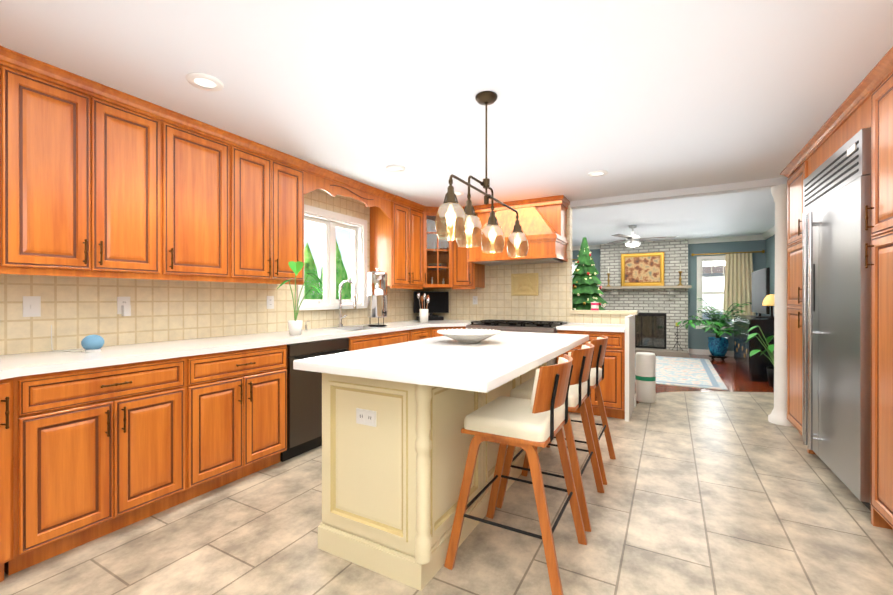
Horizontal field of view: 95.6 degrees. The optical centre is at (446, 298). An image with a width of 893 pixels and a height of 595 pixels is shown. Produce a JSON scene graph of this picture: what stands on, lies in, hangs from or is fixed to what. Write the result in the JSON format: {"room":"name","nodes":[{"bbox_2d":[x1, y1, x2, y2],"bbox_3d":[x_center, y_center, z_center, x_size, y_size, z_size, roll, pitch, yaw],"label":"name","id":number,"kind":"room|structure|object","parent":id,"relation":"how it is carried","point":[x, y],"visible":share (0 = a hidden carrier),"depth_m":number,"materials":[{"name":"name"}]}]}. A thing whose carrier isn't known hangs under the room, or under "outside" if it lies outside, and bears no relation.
{"room":"kitchen","nodes":[
{"label":"kitchen","id":0,"kind":"room"},
{"bbox_2d":[0,189,425,354],"bbox_3d":[-1.999,0.022,3.074,0.150,2.440,7.050,0,0,29],"label":"wall","id":1,"kind":"structure","parent":0,"point":[75,311],"depth_m":2.86,"materials":[{"name":"tile"}]},
{"bbox_2d":[0,45,15,268],"bbox_3d":[-2.176,-0.676,1.676,0.193,1.040,0.478,0,0,29],"label":"upper cabinet","id":2,"kind":"object","parent":1,"relation":"attached to","point":[7,56],"depth_m":1.96,"materials":[{"name":"brown wood"}]},
{"bbox_2d":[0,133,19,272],"bbox_3d":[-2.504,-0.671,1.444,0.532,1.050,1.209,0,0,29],"label":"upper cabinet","id":3,"kind":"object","parent":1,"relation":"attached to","point":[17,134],"depth_m":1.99,"materials":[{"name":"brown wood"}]},
{"bbox_2d":[23,296,40,316],"bbox_3d":[-2.340,0.043,2.286,0.012,0.116,0.072,0,0,29],"label":"switch plate","id":4,"kind":"object","parent":1,"relation":"attached to","point":[31,306],"visible":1,"depth_m":2.28,"materials":[{"name":"white plastic"}]},
{"bbox_2d":[8,53,163,278],"bbox_3d":[-2.121,-0.672,2.330,0.346,1.050,0.710,0,0,29],"label":"upper cabinet","id":5,"kind":"object","parent":1,"relation":"attached to","point":[99,180],"depth_m":2.23,"materials":[{"name":"brown wood"}]},
{"bbox_2d":[117,297,130,315],"bbox_3d":[-2.116,0.049,2.665,0.038,0.128,0.072,0,0,29],"label":"electrical outlet plate","id":6,"kind":"object","parent":1,"relation":"attached to","point":[123,306],"visible":0.98,"depth_m":2.66,"materials":[{"name":"white plastic"}]},
{"bbox_2d":[140,109,235,280],"bbox_3d":[-1.838,-0.673,2.842,0.346,1.050,0.460,0,0,29],"label":"upper cabinet","id":7,"kind":"object","parent":1,"relation":"attached to","point":[200,158],"depth_m":2.76,"materials":[{"name":"brown wood"}]},
{"bbox_2d":[267,296,273,308],"bbox_3d":[-1.588,0.032,3.653,0.008,0.116,0.072,0,0,29],"label":"electrical outlet plate","id":8,"kind":"object","parent":1,"relation":"attached to","point":[270,302],"visible":1,"depth_m":3.65,"materials":[{"name":"white plastic"}]},
{"bbox_2d":[236,135,307,284],"bbox_3d":[-1.561,-0.673,3.345,0.346,1.050,0.690,0,0,29],"label":"upper cabinet","id":9,"kind":"object","parent":1,"relation":"attached to","point":[269,182],"depth_m":3.23,"materials":[{"name":"brown wood"}]},
{"bbox_2d":[304,163,394,219],"bbox_3d":[-0.941,-1.058,4.133,0.078,0.279,1.284,0,0,29],"label":"window valance","id":10,"kind":"object","parent":9,"relation":"attached to","point":[333,184],"visible":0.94,"depth_m":4.02,"materials":[{"name":"brown wood"}]},
{"bbox_2d":[296,204,366,309],"bbox_3d":[-1.245,-0.409,4.388,0.200,1.040,1.060,0,0,29],"label":"kitchen window","id":11,"kind":"structure","parent":1,"relation":"in","point":[358,241],"depth_m":4.41,"materials":[{"name":"white paint"}]},
{"bbox_2d":[370,195,407,288],"bbox_3d":[-0.688,-0.675,4.925,0.346,1.050,0.340,0,0,29],"label":"upper cabinet","id":12,"kind":"object","parent":1,"relation":"attached to","point":[388,238],"depth_m":4.79,"materials":[{"name":"brown wood"}]},
{"bbox_2d":[408,201,427,288],"bbox_3d":[-0.505,-0.676,5.231,0.372,1.050,0.372,0,0,29],"label":"upper cabinet","id":13,"kind":"object","parent":1,"relation":"attached to","point":[415,210],"depth_m":5.12,"materials":[{"name":"brown wood"}]},
{"bbox_2d":[424,209,451,284],"bbox_3d":[-0.115,-0.666,5.343,0.294,0.940,0.294,0,0,29],"label":"upper cabinet","id":14,"kind":"object","parent":1,"relation":"attached to","point":[440,256],"depth_m":5.38,"materials":[{"name":"brown wood"}]},
{"bbox_2d":[428,225,446,283],"bbox_3d":[-0.119,-0.597,5.631,0.230,0.854,0.194,0,0,29],"label":"dishes","id":15,"kind":"object","parent":14,"relation":"in","point":[430,264],"depth_m":5.60,"materials":[{"name":"white ceramic"}]},
{"bbox_2d":[448,205,484,288],"bbox_3d":[0.273,-0.676,5.457,0.366,1.050,0.372,0,0,29],"label":"upper cabinet","id":16,"kind":"object","parent":1,"relation":"attached to","point":[465,274],"depth_m":5.33,"materials":[{"name":"brown wood"}]},
{"bbox_2d":[0,391,892,594],"bbox_3d":[0.673,1.268,2.640,4.950,0.050,8.870,0,0,29],"label":"floor","id":17,"kind":"structure","parent":0,"point":[719,493],"depth_m":2.14,"materials":[{"name":"beige tile"}]},
{"bbox_2d":[0,375,43,581],"bbox_3d":[-2.378,0.795,1.308,0.879,0.900,1.288,0,0,29],"label":"base cabinet","id":18,"kind":"object","parent":17,"relation":"on","point":[22,397],"depth_m":1.80,"materials":[{"name":"brown wood"}]},
{"bbox_2d":[32,356,191,560],"bbox_3d":[-1.995,0.793,2.245,0.640,0.900,0.720,0,0,29],"label":"base cabinet","id":19,"kind":"object","parent":17,"relation":"on","point":[87,455],"depth_m":2.09,"materials":[{"name":"brown wood"}]},
{"bbox_2d":[192,344,286,498],"bbox_3d":[-1.644,0.793,2.880,0.640,0.900,0.730,0,0,29],"label":"base cabinet","id":20,"kind":"object","parent":17,"relation":"on","point":[239,397],"depth_m":2.69,"materials":[{"name":"brown wood"}]},
{"bbox_2d":[280,337,348,461],"bbox_3d":[-1.296,0.793,3.481,0.630,0.898,0.650,0,0,29],"label":"dishwasher","id":21,"kind":"object","parent":17,"relation":"on","point":[304,411],"visible":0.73,"depth_m":3.19,"materials":[{"name":"grey metal"}]},
{"bbox_2d":[364,327,431,348],"bbox_3d":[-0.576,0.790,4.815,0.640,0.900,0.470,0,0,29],"label":"base cabinet","id":22,"kind":"object","parent":17,"relation":"on","point":[380,339],"depth_m":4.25,"materials":[{"name":"brown wood"}]},
{"bbox_2d":[312,363,546,590],"bbox_3d":[0.099,0.789,2.699,0.648,0.908,1.940,0,0,29],"label":"kitchen island","id":23,"kind":"object","parent":17,"relation":"on","point":[396,442],"depth_m":1.88,"materials":[{"name":"beige paint"}]},
{"bbox_2d":[293,331,588,394],"bbox_3d":[0.213,0.312,2.602,1.000,0.042,2.100,0,0,29],"label":"island countertop","id":24,"kind":"structure","parent":23,"relation":"on","point":[484,366],"depth_m":1.95,"materials":[{"name":"white stone"}]},
{"bbox_2d":[437,328,500,342],"bbox_3d":[0.150,0.251,2.716,0.432,0.078,0.430,0,0,29],"label":"bowl","id":25,"kind":"object","parent":24,"relation":"on","point":[466,335],"visible":1,"depth_m":2.64,"materials":[{"name":"white ceramic"}]},
{"bbox_2d":[432,326,465,336],"bbox_3d":[-0.085,0.790,5.337,1.000,0.900,0.929,0,0,29],"label":"base cabinet","id":26,"kind":"object","parent":17,"relation":"on","point":[434,329],"depth_m":4.89,"materials":[{"name":"brown wood"}]},
{"bbox_2d":[0,320,476,379],"bbox_3d":[-1.250,0.421,3.230,1.004,0.238,5.746,0,0,29],"label":"countertop","id":27,"kind":"structure","parent":26,"relation":"on","point":[21,364],"depth_m":2.52,"materials":[{"name":"white stone"}]},
{"bbox_2d":[51,325,103,351],"bbox_3d":[-2.130,0.227,2.346,0.307,0.150,0.153,0,0,29],"label":"smart speaker","id":28,"kind":"object","parent":27,"relation":"on","point":[92,343],"visible":1,"depth_m":2.29},
{"bbox_2d":[277,261,323,334],"bbox_3d":[-1.162,-0.003,3.366,0.326,0.607,0.480,0,0,29],"label":"potted plant","id":29,"kind":"object","parent":27,"relation":"on","point":[295,326],"visible":1,"depth_m":3.35,"materials":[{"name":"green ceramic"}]},
{"bbox_2d":[338,280,356,326],"bbox_3d":[-1.032,0.047,4.296,0.246,0.506,0.120,0,0,29],"label":"kitchen faucet","id":30,"kind":"object","parent":27,"relation":"on","point":[340,324],"visible":1,"depth_m":4.29,"materials":[{"name":"silver metal"}]},
{"bbox_2d":[367,268,387,326],"bbox_3d":[-0.740,-0.018,4.418,0.257,0.635,0.222,0,0,29],"label":"water filter","id":31,"kind":"object","parent":27,"relation":"on","point":[377,295],"visible":1,"depth_m":4.34,"materials":[{"name":"silver metal"}]},
{"bbox_2d":[417,293,429,322],"bbox_3d":[-0.288,0.109,5.139,0.158,0.379,0.145,0,0,29],"label":"utensil crock","id":32,"kind":"object","parent":27,"relation":"on","point":[423,314],"visible":1,"depth_m":5.11,"materials":[{"name":"white ceramic"}]},
{"bbox_2d":[414,291,448,320],"bbox_3d":[-0.212,0.098,5.681,0.500,0.400,0.200,0,0,-16],"label":"television","id":33,"kind":"object","parent":27,"relation":"on","point":[438,302],"visible":0.85,"depth_m":5.67,"materials":[{"name":"black plastic"}]},
{"bbox_2d":[444,354,586,594],"bbox_3d":[0.352,0.766,1.965,0.549,0.964,0.510,0,0,29],"label":"stool","id":34,"kind":"object","parent":17,"relation":"on","point":[540,418],"visible":1,"depth_m":1.82,"materials":[{"name":"brown wood"}]},
{"bbox_2d":[466,319,568,365],"bbox_3d":[0.851,0.758,4.896,1.056,0.965,0.788,0,0,29],"label":"range","id":35,"kind":"object","parent":17,"relation":"on","point":[527,326],"visible":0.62,"depth_m":4.69,"materials":[{"name":"silver metal"}]},
{"bbox_2d":[496,343,604,531],"bbox_3d":[0.652,0.765,2.508,0.549,0.964,0.510,0,0,29],"label":"stool","id":36,"kind":"object","parent":17,"relation":"on","point":[579,388],"visible":0.69,"depth_m":2.36,"materials":[{"name":"brown wood"}]},
{"bbox_2d":[529,335,615,484],"bbox_3d":[0.952,0.764,3.051,0.549,0.964,0.510,0,0,29],"label":"stool","id":37,"kind":"object","parent":17,"relation":"on","point":[597,371],"visible":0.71,"depth_m":2.84,"materials":[{"name":"brown wood"}]},
{"bbox_2d":[557,330,624,418],"bbox_3d":[1.645,0.791,4.525,0.685,0.900,0.680,0,0,29],"label":"base cabinet","id":38,"kind":"object","parent":17,"relation":"on","point":[612,385],"visible":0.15,"depth_m":4.16,"materials":[{"name":"brown wood"}]},
{"bbox_2d":[556,323,624,331],"bbox_3d":[1.652,0.316,4.537,0.685,0.046,0.651,0,0,29],"label":"countertop","id":39,"kind":"structure","parent":38,"relation":"on","point":[600,327],"depth_m":4.37,"materials":[{"name":"white stone"}]},
{"bbox_2d":[768,184,792,425],"bbox_3d":[3.367,0.057,4.053,0.230,2.369,0.230,0,0,29],"label":"column","id":40,"kind":"structure","parent":17,"relation":"on","point":[778,415],"depth_m":4.01,"materials":[{"name":"white paint"}]},
{"bbox_2d":[784,146,816,454],"bbox_3d":[3.342,0.023,3.370,0.675,2.438,0.630,0,0,29],"label":"tall cabinet","id":41,"kind":"object","parent":17,"relation":"on","point":[795,174],"depth_m":3.54,"materials":[{"name":"brown wood"}]},
{"bbox_2d":[802,127,870,510],"bbox_3d":[2.864,0.143,2.617,0.764,2.200,1.146,0,0,29],"label":"fridge","id":42,"kind":"object","parent":17,"relation":"on","point":[836,354],"visible":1,"depth_m":2.55,"materials":[{"name":"silver metal"}]},
{"bbox_2d":[864,46,892,529],"bbox_3d":[2.452,0.025,1.758,0.675,2.438,0.751,0,0,29],"label":"tall cabinet","id":43,"kind":"object","parent":17,"relation":"on","point":[867,102],"depth_m":2.10,"materials":[{"name":"brown wood"}]},
{"bbox_2d":[0,0,892,207],"bbox_3d":[0.131,-1.246,1.811,5.100,0.100,6.900,0,0,29],"label":"ceiling","id":44,"kind":"structure","parent":0,"point":[637,96],"depth_m":2.18,"materials":[{"name":"white paint"}]},
{"bbox_2d":[186,73,223,90],"bbox_3d":[-1.329,-1.190,2.229,0.178,0.011,0.178,0,0,20],"label":"recessed light","id":45,"kind":"object","parent":44,"relation":"in","point":[204,80],"depth_m":2.22,"materials":[{"name":"white paint"}]},
{"bbox_2d":[386,165,404,171],"bbox_3d":[-0.467,-1.192,3.706,0.178,0.011,0.178,0,0,20],"label":"recessed light","id":46,"kind":"object","parent":44,"relation":"in","point":[393,167],"depth_m":3.68,"materials":[{"name":"white paint"}]},
{"bbox_2d":[454,191,463,195],"bbox_3d":[0.110,-1.193,4.587,0.178,0.011,0.178,0,0,20],"label":"recessed light","id":47,"kind":"object","parent":44,"relation":"in","point":[457,192],"depth_m":4.56,"materials":[{"name":"white paint"}]},
{"bbox_2d":[435,91,527,257],"bbox_3d":[0.237,-0.744,2.396,0.196,0.904,1.127,0,0,29],"label":"pendant light","id":48,"kind":"object","parent":44,"relation":"hanging from","point":[465,223],"visible":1,"depth_m":2.30,"materials":[{"name":"glass"}]},
{"bbox_2d":[588,170,607,176],"bbox_3d":[1.446,-1.192,3.861,0.178,0.011,0.178,0,0,20],"label":"recessed light","id":49,"kind":"object","parent":44,"relation":"in","point":[599,172],"depth_m":3.84,"materials":[{"name":"white paint"}]},
{"bbox_2d":[426,205,571,322],"bbox_3d":[0.579,0.019,5.592,2.230,2.440,0.150,0,0,29],"label":"wall","id":50,"kind":"structure","parent":0,"point":[552,301],"depth_m":5.31,"materials":[{"name":"tile"}]},
{"bbox_2d":[473,296,477,303],"bbox_3d":[0.396,0.019,5.601,0.072,0.116,0.008,0,0,29],"label":"electrical outlet plate","id":51,"kind":"object","parent":50,"relation":"attached to","point":[475,299],"visible":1,"depth_m":5.60,"materials":[{"name":"white plastic"}]},
{"bbox_2d":[467,195,569,265],"bbox_3d":[0.884,-0.824,5.003,1.132,0.751,0.579,0,0,29],"label":"range hood","id":52,"kind":"object","parent":50,"relation":"attached to","point":[543,222],"visible":0.73,"depth_m":4.81,"materials":[{"name":"brown wood"}]},
{"bbox_2d":[511,273,538,295],"bbox_3d":[1.014,-0.185,5.251,0.360,0.290,0.030,0,0,29],"label":"medallion tile","id":53,"kind":"structure","parent":50,"relation":"attached to","point":[524,284],"depth_m":5.24,"materials":[{"name":"brown tile"}]},
{"bbox_2d":[569,310,637,421],"bbox_3d":[1.737,0.691,4.613,0.755,1.100,0.825,0,0,29],"label":"wall","id":54,"kind":"structure","parent":0,"point":[627,318],"depth_m":4.58,"materials":[{"name":"paint"}]},
{"bbox_2d":[591,301,598,309],"bbox_3d":[1.802,0.084,4.922,0.094,0.111,0.094,0,0,29],"label":"candle","id":55,"kind":"object","parent":54,"relation":"on","point":[594,305],"visible":0.96,"depth_m":4.89,"materials":[{"name":"pink wax"}]},
{"bbox_2d":[572,240,765,350],"bbox_3d":[4.513,-0.046,9.645,5.200,2.560,0.150,0,0,29],"label":"wall","id":56,"kind":"structure","parent":0,"point":[697,338],"depth_m":8.94,"materials":[{"name":"teal paint"}]},
{"bbox_2d":[572,258,592,276],"bbox_3d":[3.270,-0.202,10.187,0.800,1.592,0.101,0,0,29],"label":"room window","id":57,"kind":"structure","parent":56,"relation":"in","point":[573,266],"depth_m":10.25,"materials":[{"name":"white paint"}]},
{"bbox_2d":[572,245,599,250],"bbox_3d":[3.045,-1.276,10.319,1.674,0.100,0.085,0,0,29],"label":"crown molding","id":58,"kind":"structure","parent":56,"relation":"attached to","point":[590,246],"depth_m":10.03,"materials":[{"name":"white paint"}]},
{"bbox_2d":[688,349,733,356],"bbox_3d":[5.993,1.176,8.732,1.346,0.120,0.019,0,0,29],"label":"baseboard","id":59,"kind":"structure","parent":56,"relation":"attached to","point":[704,352],"depth_m":8.90,"materials":[{"name":"white paint"}]},
{"bbox_2d":[696,255,733,329],"bbox_3d":[5.912,-0.135,8.827,0.820,1.600,0.130,0,0,29],"label":"room window","id":60,"kind":"structure","parent":56,"relation":"in","point":[701,260],"depth_m":8.92,"materials":[{"name":"white glass"}]},
{"bbox_2d":[688,235,760,243],"bbox_3d":[5.951,-1.274,8.715,1.286,0.100,0.085,0,0,29],"label":"crown molding","id":61,"kind":"structure","parent":56,"relation":"attached to","point":[751,237],"depth_m":8.69,"materials":[{"name":"white paint"}]},
{"bbox_2d":[691,250,764,318],"bbox_3d":[5.995,-0.285,8.666,1.301,1.442,0.129,0,0,29],"label":"curtain","id":62,"kind":"object","parent":56,"relation":"hanging from","point":[738,278],"visible":0.85,"depth_m":8.54,"materials":[{"name":"beige fabric"}]},
{"bbox_2d":[572,189,774,245],"bbox_3d":[3.232,-1.373,7.324,5.200,0.100,5.450,0,0,29],"label":"ceiling","id":63,"kind":"structure","parent":0,"point":[747,213],"depth_m":6.66,"materials":[{"name":"white paint"}]},
{"bbox_2d":[607,225,676,246],"bbox_3d":[3.426,-1.130,7.239,1.199,0.384,1.240,0,0,29],"label":"room ceiling fan","id":64,"kind":"object","parent":63,"relation":"hanging from","point":[632,240],"visible":1,"depth_m":7.25,"materials":[{"name":"silver metal"}]},
{"bbox_2d":[570,177,786,208],"bbox_3d":[1.835,-1.275,4.897,5.100,0.290,0.150,0,0,29],"label":"header beam","id":65,"kind":"structure","parent":0,"point":[763,184],"depth_m":4.42,"materials":[{"name":"white paint"}]},
{"bbox_2d":[636,354,773,403],"bbox_3d":[3.232,1.269,7.327,5.200,0.056,5.450,0,0,29],"label":"floor","id":66,"kind":"structure","parent":0,"point":[733,376],"depth_m":6.01,"materials":[{"name":"brown wood"}]},
{"bbox_2d":[572,237,607,309],"bbox_3d":[2.782,-0.004,8.146,1.474,2.480,1.459,0,0,29],"label":"tree","id":67,"kind":"object","parent":66,"relation":"on","point":[586,281],"visible":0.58,"depth_m":7.94,"materials":[{"name":"green plant"}]},
{"bbox_2d":[598,239,691,357],"bbox_3d":[4.446,-0.045,9.224,1.950,2.559,0.648,0,0,29],"label":"brick fireplace","id":68,"kind":"object","parent":66,"relation":"on","point":[662,310],"visible":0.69,"depth_m":9.25,"materials":[{"name":"grey brick"}]},
{"bbox_2d":[606,267,609,286],"bbox_3d":[3.857,-0.529,9.635,0.116,0.473,0.116,0,0,14],"label":"candle","id":69,"kind":"object","parent":68,"relation":"on","point":[608,273],"depth_m":9.62,"materials":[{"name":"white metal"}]},
{"bbox_2d":[621,252,663,285],"bbox_3d":[4.503,-0.672,9.317,0.900,0.760,0.053,0,0,29],"label":"framed picture","id":70,"kind":"object","parent":68,"relation":"on","point":[642,269],"visible":0.96,"depth_m":9.29,"materials":[{"name":"gold metal"}]},
{"bbox_2d":[672,322,682,350],"bbox_3d":[5.015,0.824,8.794,0.218,0.613,0.192,0,0,29],"label":"candle stand","id":71,"kind":"object","parent":68,"relation":"on","point":[677,336],"visible":0.98,"depth_m":8.81,"materials":[{"name":"black metal"}]},
{"bbox_2d":[677,264,682,285],"bbox_3d":[5.153,-0.528,8.920,0.116,0.473,0.116,0,0,14],"label":"candle","id":72,"kind":"object","parent":68,"relation":"on","point":[679,284],"depth_m":8.90,"materials":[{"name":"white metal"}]},
{"bbox_2d":[635,352,655,402],"bbox_3d":[2.415,0.949,4.916,0.221,0.580,0.221,0,0,29],"label":"trash can","id":73,"kind":"object","parent":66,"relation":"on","point":[645,377],"visible":0.98,"depth_m":4.83,"materials":[{"name":"white plastic"}]},
{"bbox_2d":[656,356,727,390],"bbox_3d":[3.961,1.231,7.199,1.400,0.014,3.220,0,0,29],"label":"rug","id":74,"kind":"object","parent":66,"relation":"on","point":[689,372],"visible":0.6,"depth_m":6.65,"materials":[{"name":"white fabric"}]},
{"bbox_2d":[677,298,751,359],"bbox_3d":[5.446,0.611,8.025,1.515,1.248,1.314,0,0,29],"label":"palm","id":75,"kind":"object","parent":66,"relation":"on","point":[718,344],"visible":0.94,"depth_m":8.13,"materials":[{"name":"green plant"}]},
{"bbox_2d":[733,315,773,381],"bbox_3d":[5.195,0.773,6.728,0.526,0.930,1.740,0,0,29],"label":"sideboard","id":76,"kind":"object","parent":66,"relation":"on","point":[752,367],"visible":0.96,"depth_m":6.09,"materials":[{"name":"black wood"}]},
{"bbox_2d":[750,267,769,317],"bbox_3d":[5.253,-0.088,6.786,0.200,0.789,1.300,0,0,29],"label":"television","id":77,"kind":"object","parent":76,"relation":"on","point":[760,285],"visible":0.94,"depth_m":6.62,"materials":[{"name":"black plastic"}]},
{"bbox_2d":[762,294,773,319],"bbox_3d":[4.889,0.118,6.085,0.230,0.379,0.224,0,0,29],"label":"lamp","id":78,"kind":"object","parent":76,"relation":"on","point":[768,300],"visible":0.73,"depth_m":6.05,"materials":[{"name":"yellow fabric"}]},
{"bbox_2d":[746,326,773,387],"bbox_3d":[4.615,0.815,5.590,0.814,0.846,0.831,0,0,29],"label":"plant","id":79,"kind":"object","parent":66,"relation":"on","point":[770,372],"visible":0.4,"depth_m":5.72,"materials":[{"name":"green plant"}]},
{"bbox_2d":[766,234,774,315],"bbox_3d":[5.407,-0.041,6.039,0.150,2.560,5.300,0,0,29],"label":"wall","id":80,"kind":"structure","parent":0,"point":[770,252],"depth_m":7.93,"materials":[{"name":"teal paint"}]},
{"bbox_2d":[761,226,774,239],"bbox_3d":[5.303,-1.271,6.095,0.085,0.100,5.298,0,0,29],"label":"crown molding","id":81,"kind":"structure","parent":80,"relation":"attached to","point":[770,232],"depth_m":7.94,"materials":[{"name":"white paint"}]},
{"bbox_2d":[808,90,863,175],"bbox_3d":[2.921,-1.078,2.584,0.655,0.233,1.214,0,0,29],"label":"upper cabinet","id":82,"kind":"object","parent":0,"relation":"attached to","point":[850,120],"depth_m":2.67,"materials":[{"name":"brown wood"}]},
{"label":"outside","id":83,"kind":"structure","parent":0,"visible":0},
{"bbox_3d":[-11.269,2.275,17.476,29.700,0.100,40.000,0,0,29],"label":"ground","id":84,"kind":"structure","parent":83,"visible":0},
{"bbox_2d":[304,240,350,298],"bbox_3d":[-4.588,-0.067,12.735,1.779,4.596,16.322,0,0,29],"label":"trees","id":85,"kind":"object","parent":84,"relation":"on","point":[311,294],"depth_m":13.14,"materials":[{"name":"green plant"}]},
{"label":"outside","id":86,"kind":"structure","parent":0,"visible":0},
{"bbox_2d":[703,261,724,265],"bbox_3d":[7.891,-1.268,11.520,9.000,7.000,0.100,0,0,29],"label":"sky","id":87,"kind":"structure","parent":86,"point":[719,263],"depth_m":11.57,"materials":[{"name":"white"}]},
{"bbox_2d":[703,266,732,324],"bbox_3d":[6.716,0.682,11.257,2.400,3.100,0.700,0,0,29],"label":"house","id":88,"kind":"structure","parent":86,"point":[707,272],"depth_m":10.74,"materials":[{"name":"grey"}]}
]}

